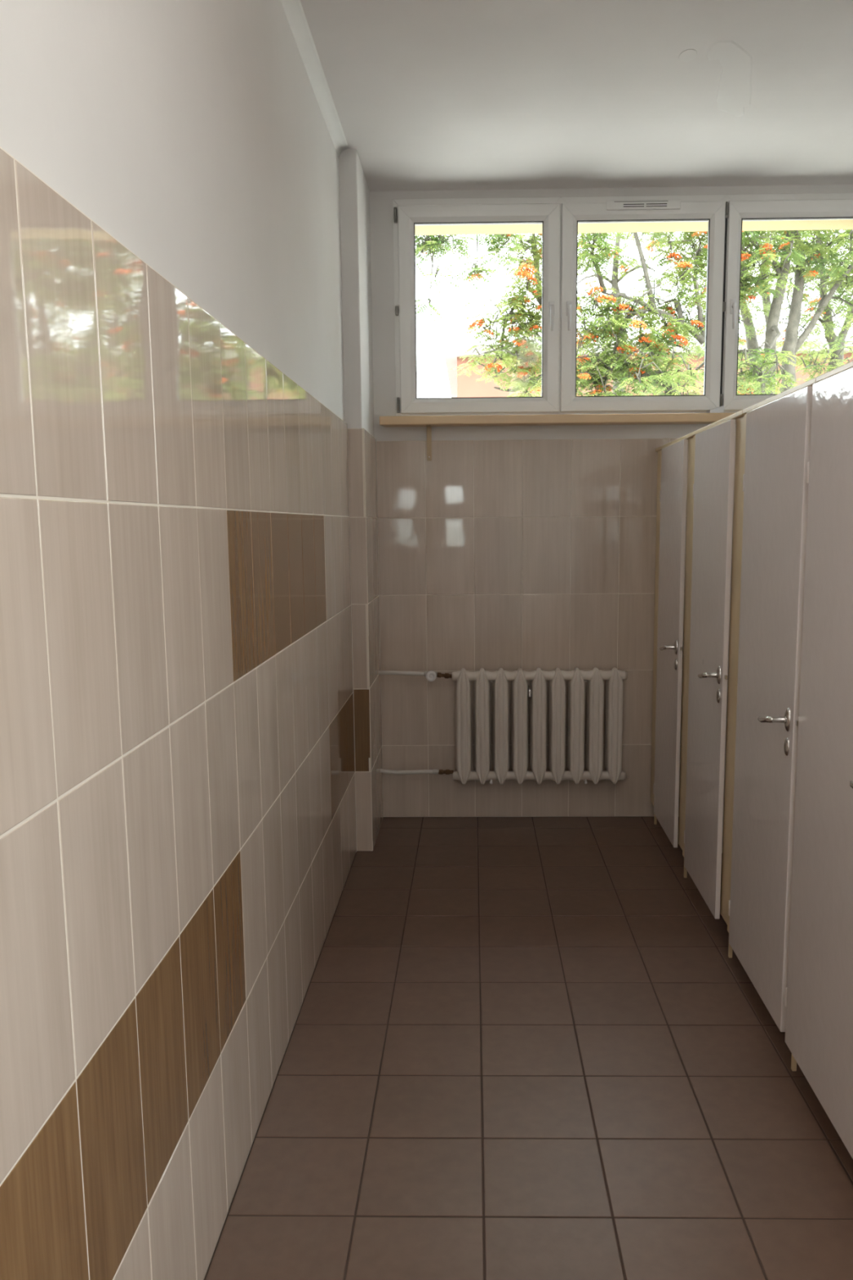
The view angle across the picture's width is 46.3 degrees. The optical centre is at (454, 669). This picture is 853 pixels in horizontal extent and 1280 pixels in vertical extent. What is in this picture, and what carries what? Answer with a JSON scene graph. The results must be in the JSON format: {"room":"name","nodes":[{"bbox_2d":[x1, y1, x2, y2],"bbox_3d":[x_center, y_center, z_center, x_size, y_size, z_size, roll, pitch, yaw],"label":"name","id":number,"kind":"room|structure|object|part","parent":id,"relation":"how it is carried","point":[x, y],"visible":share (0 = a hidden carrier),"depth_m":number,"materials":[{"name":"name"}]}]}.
{"room":"public restroom","nodes":[
{"label":"public restroom","id":0,"kind":"room"},
{"bbox_2d":[0,0,356,1279],"bbox_3d":[-0.693,-0.137,1.071,0.300,3.450,8.733,0,8,1],"label":"wall","id":1,"kind":"structure","parent":0,"point":[178,836],"depth_m":1.78,"materials":[{"name":"tile"}]},
{"bbox_2d":[280,0,348,158],"bbox_3d":[-0.554,-1.684,0.536,0.055,0.055,7.725,0,8,1],"label":"trim","id":2,"kind":"structure","parent":1,"relation":"attached to","point":[293,9],"depth_m":3.53,"materials":[{"name":"paint"}]},
{"bbox_2d":[338,148,383,850],"bbox_3d":[-0.483,-0.715,4.861,0.177,3.300,0.658,0,8,1],"label":"pillar","id":3,"kind":"structure","parent":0,"point":[354,192],"depth_m":4.60,"materials":[{"name":"tile"}]},
{"bbox_2d":[204,816,852,1279],"bbox_3d":[0.811,1.464,1.276,3.283,0.200,8.733,0,8,1],"label":"floor","id":4,"kind":"structure","parent":0,"point":[517,1048],"depth_m":2.73,"materials":[{"name":"brown tile"}]},
{"bbox_2d":[650,432,735,853],"bbox_3d":[1.563,-0.103,4.689,1.270,1.907,0.893,0,8,1],"label":"door","id":5,"kind":"structure","parent":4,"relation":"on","point":[672,513],"depth_m":4.54,"materials":[{"name":"paint"}]},
{"bbox_3d":[1.036,0.748,5.138,0.012,0.102,0.014,0,8,1],"label":"leg","id":6,"kind":"part","parent":5,"relation":"part of","materials":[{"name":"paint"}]},
{"bbox_3d":[1.033,-0.183,4.992,0.031,1.798,0.228,0,8,2],"label":"hinge post","id":7,"kind":"part","parent":5,"relation":"part of","materials":[{"name":"paint"}]},
{"bbox_3d":[0.959,-0.106,4.459,0.070,0.068,0.144,0,8,1],"label":"door handle","id":8,"kind":"part","parent":5,"relation":"part of","materials":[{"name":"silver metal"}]},
{"bbox_3d":[0.998,-0.126,4.630,0.018,1.798,0.545,0,8,2],"label":"door","id":9,"kind":"part","parent":5,"relation":"part of","materials":[{"name":"paint"}]},
{"bbox_3d":[1.013,-1.037,4.563,0.037,0.015,0.893,0,8,2],"label":"rail","id":10,"kind":"part","parent":5,"relation":"part of","materials":[{"name":"paint"}]},
{"bbox_3d":[0.982,-0.022,4.414,0.018,0.052,0.030,0,8,1],"label":"key plate","id":11,"kind":"part","parent":5,"relation":"part of","materials":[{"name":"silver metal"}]},
{"bbox_3d":[1.015,-0.088,4.318,0.025,1.792,0.132,0,8,1],"label":"latch post","id":12,"kind":"part","parent":5,"relation":"part of","materials":[{"name":"paint"}]},
{"bbox_3d":[1.608,-0.083,4.252,1.164,1.792,0.018,0,8,1],"label":"panel","id":13,"kind":"part","parent":5,"relation":"part of","materials":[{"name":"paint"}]},
{"bbox_2d":[682,409,745,924],"bbox_3d":[1.542,0.021,3.839,1.281,1.907,0.821,0,8,1],"label":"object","id":14,"kind":"object","parent":4,"relation":"on","point":[714,463],"visible":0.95,"depth_m":3.71,"materials":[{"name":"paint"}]},
{"bbox_3d":[1.011,0.861,4.363,0.012,0.102,0.014,0,8,1],"label":"leg","id":15,"kind":"part","parent":14,"relation":"part of","materials":[{"name":"paint"}]},
{"bbox_3d":[1.007,-0.064,4.178,0.033,1.798,0.144,0,8,1],"label":"hinge post","id":16,"kind":"part","parent":14,"relation":"part of","materials":[{"name":"paint"}]},
{"bbox_3d":[0.932,0.012,3.647,0.070,0.068,0.144,0,8,1],"label":"door handle","id":17,"kind":"part","parent":14,"relation":"part of","materials":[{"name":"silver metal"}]},
{"bbox_3d":[0.956,0.097,3.603,0.018,0.052,0.030,0,8,1],"label":"key plate","id":18,"kind":"part","parent":14,"relation":"part of","materials":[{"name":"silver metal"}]},
{"bbox_3d":[0.986,-0.913,3.713,0.037,0.015,0.822,0,8,2],"label":"rail","id":19,"kind":"part","parent":14,"relation":"part of","materials":[{"name":"paint"}]},
{"bbox_3d":[0.989,0.030,3.506,0.025,1.792,0.135,0,8,1],"label":"latch post","id":20,"kind":"part","parent":14,"relation":"part of","materials":[{"name":"paint"}]},
{"bbox_2d":[727,377,816,1031],"bbox_3d":[1.522,0.134,3.064,1.292,1.907,0.742,0,8,1],"label":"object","id":21,"kind":"object","parent":4,"relation":"on","point":[777,428],"visible":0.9,"depth_m":2.96,"materials":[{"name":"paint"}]},
{"bbox_3d":[0.985,0.978,3.558,0.012,0.102,0.014,0,8,1],"label":"leg","id":22,"kind":"part","parent":21,"relation":"part of","materials":[{"name":"paint"}]},
{"bbox_3d":[0.981,0.052,3.378,0.032,1.798,0.115,0,8,1],"label":"hinge post","id":23,"kind":"part","parent":21,"relation":"part of","materials":[{"name":"paint"}]},
{"bbox_3d":[0.906,0.132,2.829,0.070,0.068,0.144,0,8,1],"label":"door handle","id":24,"kind":"part","parent":21,"relation":"part of","materials":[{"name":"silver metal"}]},
{"bbox_3d":[0.961,-0.800,2.938,0.037,0.015,0.743,0,8,2],"label":"rail","id":25,"kind":"part","parent":21,"relation":"part of","materials":[{"name":"paint"}]},
{"bbox_3d":[0.930,0.216,2.784,0.018,0.052,0.030,0,8,1],"label":"key plate","id":26,"kind":"part","parent":21,"relation":"part of","materials":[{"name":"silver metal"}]},
{"bbox_2d":[784,360,852,1158],"bbox_3d":[1.503,0.246,2.291,1.301,1.907,0.816,0,8,1],"label":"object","id":27,"kind":"object","parent":4,"relation":"on","point":[819,1003],"visible":1,"depth_m":2.46,"materials":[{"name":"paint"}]},
{"bbox_3d":[0.962,1.085,2.821,0.012,0.102,0.014,0,8,1],"label":"leg","id":28,"kind":"part","parent":27,"relation":"part of","materials":[{"name":"paint"}]},
{"bbox_3d":[0.936,-0.687,2.166,0.037,0.015,0.817,0,8,2],"label":"rail","id":29,"kind":"part","parent":27,"relation":"part of","materials":[{"name":"paint"}]},
{"bbox_3d":[0.883,0.238,2.099,0.070,0.068,0.144,0,8,1],"label":"door handle","id":30,"kind":"part","parent":27,"relation":"part of","materials":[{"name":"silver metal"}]},
{"bbox_2d":[300,0,852,191],"bbox_3d":[0.784,-1.872,0.765,3.283,0.250,8.683,0,8,1],"label":"ceiling","id":31,"kind":"structure","parent":0,"point":[428,95],"depth_m":3.75,"materials":[{"name":"white paint"}]},
{"bbox_2d":[678,48,697,62],"bbox_3d":[0.814,-2.140,3.477,0.062,0.002,0.100,0,8,1],"label":"plaster patch","id":32,"kind":"object","parent":31,"relation":"attached to","point":[688,55],"visible":1,"depth_m":3.47,"materials":[{"name":"white paint"}]},
{"bbox_2d":[706,40,752,117],"bbox_3d":[1.030,-2.172,3.684,0.151,0.002,0.702,2,9,19],"label":"plaster patch","id":33,"kind":"object","parent":31,"relation":"attached to","point":[735,85],"visible":1,"depth_m":3.64,"materials":[{"name":"white paint"}]},
{"bbox_2d":[369,184,852,817],"bbox_3d":[0.875,-0.823,5.183,3.283,3.600,0.260,0,8,1],"label":"wall","id":34,"kind":"structure","parent":0,"point":[529,548],"depth_m":5.11,"materials":[{"name":"tile"}]},
{"bbox_2d":[426,425,431,460],"bbox_3d":[-0.129,-1.131,4.982,0.024,0.168,0.084,0,8,1],"label":"bracket","id":35,"kind":"object","parent":34,"relation":"attached to","point":[428,427],"visible":1,"depth_m":5.02,"materials":[{"name":"beige paint"}]},
{"bbox_2d":[392,196,560,416],"bbox_3d":[0.113,-1.776,4.941,0.821,1.057,0.122,0,8,1],"label":"window","id":36,"kind":"structure","parent":34,"relation":"in","point":[406,213],"depth_m":4.91,"materials":[{"name":"white plastic"}]},
{"bbox_3d":[0.478,-1.737,4.899,0.028,0.144,0.041,0,8,1],"label":"handle","id":37,"kind":"part","parent":36,"relation":"part of","materials":[{"name":"white plastic"}]},
{"bbox_2d":[452,666,627,784],"bbox_3d":[0.435,0.289,5.144,0.892,0.600,0.152,0,8,1],"label":"radiator","id":38,"kind":"object","parent":34,"relation":"attached to","point":[522,691],"visible":1,"depth_m":5.08,"materials":[{"name":"metal"}]},
{"bbox_2d":[378,670,452,681],"bbox_3d":[-0.201,0.031,5.071,0.386,0.055,0.076,0,8,1],"label":"pipe","id":39,"kind":"object","parent":38,"relation":"attached to","point":[431,675],"visible":0.97,"depth_m":5.08,"materials":[{"name":"white metal"}]},
{"bbox_3d":[-0.118,0.032,5.062,0.055,0.055,0.061,0,8,1],"label":"valve knob","id":40,"kind":"part","parent":39,"relation":"part of","materials":[{"name":"white"}]},
{"bbox_2d":[380,768,453,774],"bbox_3d":[-0.198,0.528,5.167,0.386,0.034,0.027,0,8,1],"label":"pipe","id":41,"kind":"object","parent":38,"relation":"attached to","point":[382,771],"visible":0.99,"depth_m":5.16,"materials":[{"name":"white metal"}]},
{"bbox_2d":[379,413,736,426],"bbox_3d":[0.897,-1.241,4.946,2.536,0.043,0.111,0,8,1],"label":"window sill","id":42,"kind":"structure","parent":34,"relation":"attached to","point":[656,418],"depth_m":4.90,"materials":[{"name":"paint"}]},
{"bbox_2d":[706,405,724,413],"bbox_3d":[1.289,-1.281,4.924,0.070,0.037,0.065,0,8,1],"label":"block","id":43,"kind":"object","parent":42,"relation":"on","point":[721,409],"visible":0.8,"depth_m":4.89,"materials":[{"name":"white"}]},
{"bbox_2d":[414,219,852,235],"bbox_3d":[0.929,-2.290,5.047,2.465,0.082,0.245,0,8,1],"label":"trim","id":44,"kind":"structure","parent":34,"relation":"attached to","point":[816,224],"depth_m":5.09,"materials":[{"name":"beige"}]},
{"bbox_2d":[559,195,726,414],"bbox_3d":[0.924,-1.780,4.926,0.802,1.057,0.122,0,8,1],"label":"window","id":45,"kind":"structure","parent":34,"relation":"in","point":[670,208],"depth_m":4.89,"materials":[{"name":"white plastic"}]},
{"bbox_3d":[0.564,-1.737,4.897,0.028,0.144,0.041,0,8,1],"label":"handle","id":46,"kind":"part","parent":45,"relation":"part of","materials":[{"name":"white plastic"}]},
{"bbox_2d":[606,199,680,210],"bbox_3d":[0.916,-2.249,4.829,0.357,0.044,0.014,0,8,1],"label":"vent","id":47,"kind":"object","parent":45,"relation":"attached to","point":[611,204],"depth_m":4.82,"materials":[{"name":"grey plastic"}]},
{"bbox_2d":[720,192,852,413],"bbox_3d":[1.740,-1.784,4.910,0.842,1.057,0.122,0,8,1],"label":"window","id":48,"kind":"structure","parent":34,"relation":"in","point":[740,208],"depth_m":4.85,"materials":[{"name":"white plastic"}]},
{"bbox_3d":[1.368,-1.741,4.882,0.028,0.144,0.041,0,8,1],"label":"handle","id":49,"kind":"part","parent":48,"relation":"part of","materials":[{"name":"white plastic"}]},
{"label":"outside","id":50,"kind":"structure","parent":0,"visible":0},
{"bbox_3d":[10.716,-2.674,37.512,100.000,0.200,64.605,0,8,1],"label":"ground","id":51,"kind":"structure","parent":50,"visible":0},
{"bbox_2d":[415,234,528,322],"bbox_3d":[-0.996,-1.952,7.997,4.076,7.081,2.528,0,8,5],"label":"tree","id":52,"kind":"object","parent":51,"relation":"on","point":[432,243],"visible":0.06,"depth_m":7.47,"materials":[{"name":"green plant"}]},
{"bbox_2d":[449,233,542,396],"bbox_3d":[0.725,-1.957,9.582,1.762,6.591,1.833,7,11,42],"label":"tree","id":53,"kind":"object","parent":51,"relation":"on","point":[517,304],"visible":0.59,"depth_m":9.15,"materials":[{"name":"green plant"}]},
{"bbox_2d":[530,231,706,395],"bbox_3d":[2.351,-3.236,14.110,2.892,7.778,2.154,0,8,5],"label":"tree","id":54,"kind":"object","parent":51,"relation":"on","point":[615,279],"visible":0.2,"depth_m":13.76,"materials":[{"name":"green plant"}]},
{"bbox_2d":[444,340,852,397],"bbox_3d":[11.361,-5.121,29.364,22.970,6.980,10.600,0,8,1],"label":"building","id":55,"kind":"structure","parent":51,"relation":"on","point":[464,385],"depth_m":24.18,"materials":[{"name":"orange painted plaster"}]},
{"bbox_2d":[576,231,746,395],"bbox_3d":[1.611,-1.556,8.685,1.971,6.028,1.884,-2,8,-9],"label":"tree","id":56,"kind":"object","parent":51,"relation":"on","point":[608,326],"visible":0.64,"depth_m":8.10,"materials":[{"name":"green plant"}]},
{"bbox_2d":[632,230,813,395],"bbox_3d":[2.707,-2.030,10.534,1.937,6.414,1.801,5,10,33],"label":"tree","id":57,"kind":"object","parent":51,"relation":"on","point":[753,344],"visible":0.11,"depth_m":10.18,"materials":[{"name":"green plant"}]},
{"bbox_2d":[674,229,852,377],"bbox_3d":[4.423,-3.233,14.077,2.844,7.748,2.072,0,8,1],"label":"tree","id":58,"kind":"object","parent":51,"relation":"on","point":[768,298],"visible":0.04,"depth_m":13.70,"materials":[{"name":"green plant"}]},
{"bbox_2d":[677,229,852,394],"bbox_3d":[3.433,-2.138,9.221,3.371,6.982,2.310,-1,8,-2],"label":"tree","id":59,"kind":"object","parent":51,"relation":"on","point":[802,256],"visible":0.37,"depth_m":8.73,"materials":[{"name":"green plant"}]},
{"bbox_2d":[744,230,852,382],"bbox_3d":[4.970,-2.461,11.641,4.080,6.960,2.414,0,8,1],"label":"tree","id":60,"kind":"object","parent":51,"relation":"on","point":[837,357],"visible":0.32,"depth_m":11.06,"materials":[{"name":"green plant"}]},
{"bbox_2d":[827,229,852,354],"bbox_3d":[6.360,-3.244,14.103,2.818,7.737,2.182,3,9,23],"label":"tree","id":61,"kind":"object","parent":51,"relation":"on","point":[841,229],"visible":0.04,"depth_m":13.87,"materials":[{"name":"green plant"}]}
]}

